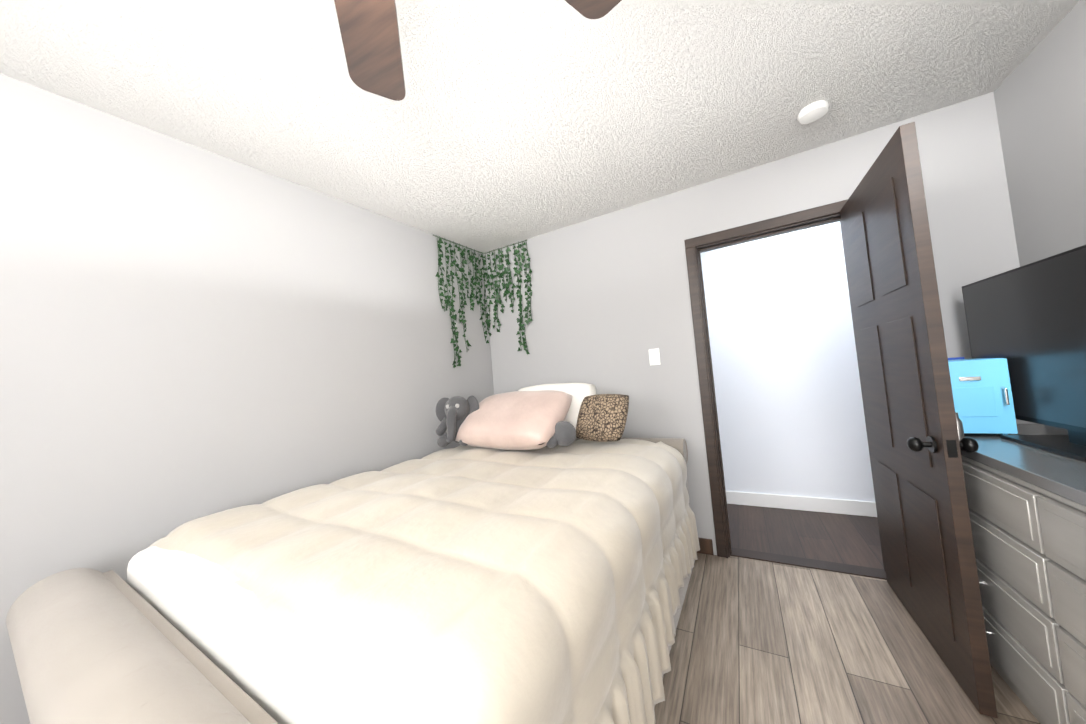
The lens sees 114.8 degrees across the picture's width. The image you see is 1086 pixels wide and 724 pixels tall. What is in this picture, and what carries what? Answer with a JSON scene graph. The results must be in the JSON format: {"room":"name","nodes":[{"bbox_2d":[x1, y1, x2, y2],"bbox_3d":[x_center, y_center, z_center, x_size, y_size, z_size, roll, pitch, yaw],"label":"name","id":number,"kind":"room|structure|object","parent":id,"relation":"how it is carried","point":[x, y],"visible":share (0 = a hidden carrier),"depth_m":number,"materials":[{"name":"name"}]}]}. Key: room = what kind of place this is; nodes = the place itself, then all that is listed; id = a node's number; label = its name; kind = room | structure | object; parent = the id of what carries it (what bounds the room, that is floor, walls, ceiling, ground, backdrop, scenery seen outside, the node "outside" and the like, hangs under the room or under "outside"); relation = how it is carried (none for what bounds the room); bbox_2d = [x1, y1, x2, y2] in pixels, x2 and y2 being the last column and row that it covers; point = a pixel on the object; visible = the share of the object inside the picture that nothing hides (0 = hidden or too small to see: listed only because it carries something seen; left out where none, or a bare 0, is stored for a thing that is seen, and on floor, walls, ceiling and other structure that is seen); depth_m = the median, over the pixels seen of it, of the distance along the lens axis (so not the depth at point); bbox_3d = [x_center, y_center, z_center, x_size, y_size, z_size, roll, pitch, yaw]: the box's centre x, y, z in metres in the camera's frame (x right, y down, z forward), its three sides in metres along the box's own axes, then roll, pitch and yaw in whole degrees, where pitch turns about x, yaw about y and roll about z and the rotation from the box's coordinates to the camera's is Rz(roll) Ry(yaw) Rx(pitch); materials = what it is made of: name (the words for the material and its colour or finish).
{"room":"bedroom","nodes":[
{"label":"bedroom","id":0,"kind":"room"},
{"bbox_2d":[0,74,493,723],"bbox_3d":[-1.827,0.223,1.153,0.120,2.430,5.070,-7,-3,33],"label":"wall","id":1,"kind":"structure","parent":0,"point":[188,332],"depth_m":1.49,"materials":[{"name":"grey paint"}]},
{"bbox_2d":[0,0,1079,252],"bbox_3d":[-0.576,-1.178,0.605,4.000,0.100,4.790,-6,-3,29],"label":"ceiling","id":2,"kind":"structure","parent":0,"point":[504,122],"depth_m":1.43,"materials":[{"name":"white paint"}]},
{"bbox_2d":[334,0,621,100],"bbox_3d":[-0.304,-0.912,0.497,1.255,0.484,1.276,-6,-3,29],"label":"ceiling fan","id":3,"kind":"object","parent":2,"relation":"hanging from","point":[369,30],"visible":1,"depth_m":0.97,"materials":[{"name":"brown wood"}]},
{"bbox_2d":[433,235,531,367],"bbox_3d":[-0.438,-0.499,2.793,0.559,1.055,0.602,-6,-3,29],"label":"ivy","id":4,"kind":"object","parent":2,"relation":"hanging from","point":[492,276],"visible":0.88,"depth_m":2.97,"materials":[{"name":"green plant"}]},
{"bbox_2d":[797,100,828,123],"bbox_3d":[1.318,-1.213,1.694,0.124,0.036,0.124,-6,-3,29],"label":"smoke detector","id":5,"kind":"object","parent":2,"relation":"attached to","point":[813,112],"visible":1,"depth_m":1.67,"materials":[{"name":"white plastic"}]},
{"bbox_2d":[483,92,1037,554],"bbox_3d":[0.863,0.065,2.472,3.550,2.430,0.120,-6,-3,29],"label":"wall","id":6,"kind":"structure","parent":0,"point":[609,304],"depth_m":2.37,"materials":[{"name":"grey paint"}]},
{"bbox_2d":[649,348,660,365],"bbox_3d":[0.783,-0.035,2.442,0.072,0.115,0.012,-6,-3,29],"label":"switch plate","id":7,"kind":"object","parent":6,"relation":"attached to","point":[654,356],"visible":1,"depth_m":2.44,"materials":[{"name":"white plastic"}]},
{"bbox_2d":[697,537,713,554],"bbox_3d":[0.375,1.285,2.666,1.680,0.100,0.012,-6,-3,29],"label":"baseboard","id":8,"kind":"structure","parent":6,"relation":"attached to","point":[706,545],"depth_m":2.26,"materials":[{"name":"brown wood"}]},
{"bbox_2d":[684,199,885,571],"bbox_3d":[1.463,0.172,2.125,0.908,2.084,0.144,-6,-3,29],"label":"door frame","id":9,"kind":"structure","parent":6,"relation":"attached to","point":[691,244],"depth_m":2.25,"materials":[{"name":"brown wood"}]},
{"bbox_2d":[730,548,886,579],"bbox_3d":[1.559,1.205,2.092,0.800,0.008,0.100,-6,-3,29],"label":"sill","id":10,"kind":"structure","parent":6,"relation":"attached to","point":[822,565],"depth_m":2.06,"materials":[{"name":"brown wood"}]},
{"bbox_2d":[840,122,997,717],"bbox_3d":[1.570,0.158,1.538,0.176,2.018,0.802,-6,-3,29],"label":"door","id":11,"kind":"structure","parent":6,"relation":"in","point":[916,445],"depth_m":1.34,"materials":[{"name":"brown wood"}]},
{"bbox_2d":[700,221,874,501],"bbox_3d":[2.005,-0.007,2.934,3.500,2.430,0.100,-6,-3,29],"label":"wall","id":12,"kind":"structure","parent":0,"point":[789,404],"depth_m":2.85,"materials":[{"name":"white paint"}]},
{"bbox_2d":[726,491,876,516],"bbox_3d":[2.073,1.148,2.828,3.300,0.110,0.014,-6,-3,29],"label":"baseboard","id":13,"kind":"structure","parent":12,"relation":"attached to","point":[848,507],"depth_m":2.80,"materials":[{"name":"white paint"}]},
{"bbox_2d":[654,504,1039,723],"bbox_3d":[0.146,1.300,0.739,4.650,0.080,5.740,-6,-3,29],"label":"floor","id":14,"kind":"structure","parent":0,"point":[760,642],"depth_m":1.50,"materials":[{"name":"brown wood"}]},
{"bbox_2d":[6,437,699,723],"bbox_3d":[-0.263,0.922,1.608,1.603,0.826,2.355,-6,-3,31],"label":"bed","id":15,"kind":"object","parent":14,"relation":"on","point":[468,584],"visible":0.94,"depth_m":0.84,"materials":[{"name":"fabric"}]},
{"bbox_2d":[435,383,628,449],"bbox_3d":[-0.067,0.341,2.295,1.265,0.368,0.699,-6,-3,31],"label":"pillows","id":16,"kind":"object","parent":15,"relation":"on","point":[544,415],"visible":1,"depth_m":2.10,"materials":[{"name":"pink fabric"}]},
{"bbox_2d":[959,424,1085,723],"bbox_3d":[1.611,0.718,0.849,0.519,0.850,1.820,-6,-3,29],"label":"dresser","id":17,"kind":"object","parent":14,"relation":"on","point":[1027,507],"visible":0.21,"depth_m":1.03,"materials":[{"name":"grey wood"}]},
{"bbox_2d":[955,412,964,440],"bbox_3d":[1.652,0.258,1.389,0.036,0.110,0.035,-6,-3,29],"label":"bottle","id":18,"kind":"object","parent":17,"relation":"on","point":[960,428],"visible":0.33,"depth_m":1.37,"materials":[{"name":"silver glass"}]},
{"bbox_2d":[948,358,1017,434],"bbox_3d":[1.807,0.149,1.505,0.215,0.312,0.257,-6,-3,32],"label":"mini fridge","id":19,"kind":"object","parent":17,"relation":"on","point":[982,395],"visible":0.46,"depth_m":1.40,"materials":[{"name":"blue"}]},
{"bbox_2d":[948,357,964,359],"bbox_3d":[1.954,0.140,1.660,0.100,0.320,0.040,-6,-3,29],"label":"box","id":20,"kind":"object","parent":19,"relation":"on","point":[955,358],"visible":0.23,"depth_m":1.64,"materials":[{"name":"blue"}]},
{"bbox_2d":[962,245,1085,461],"bbox_3d":[1.770,-0.035,1.169,0.200,0.650,1.030,-6,-3,29],"label":"tv","id":21,"kind":"object","parent":17,"relation":"on","point":[1028,321],"visible":0.88,"depth_m":1.24,"materials":[{"name":"black plastic"}]},
{"bbox_2d":[994,0,1085,266],"bbox_3d":[1.243,-0.104,-0.346,0.120,2.430,4.910,-6,-3,29],"label":"wall","id":22,"kind":"structure","parent":0,"point":[1040,96],"depth_m":1.43,"materials":[{"name":"grey paint"}]}
]}

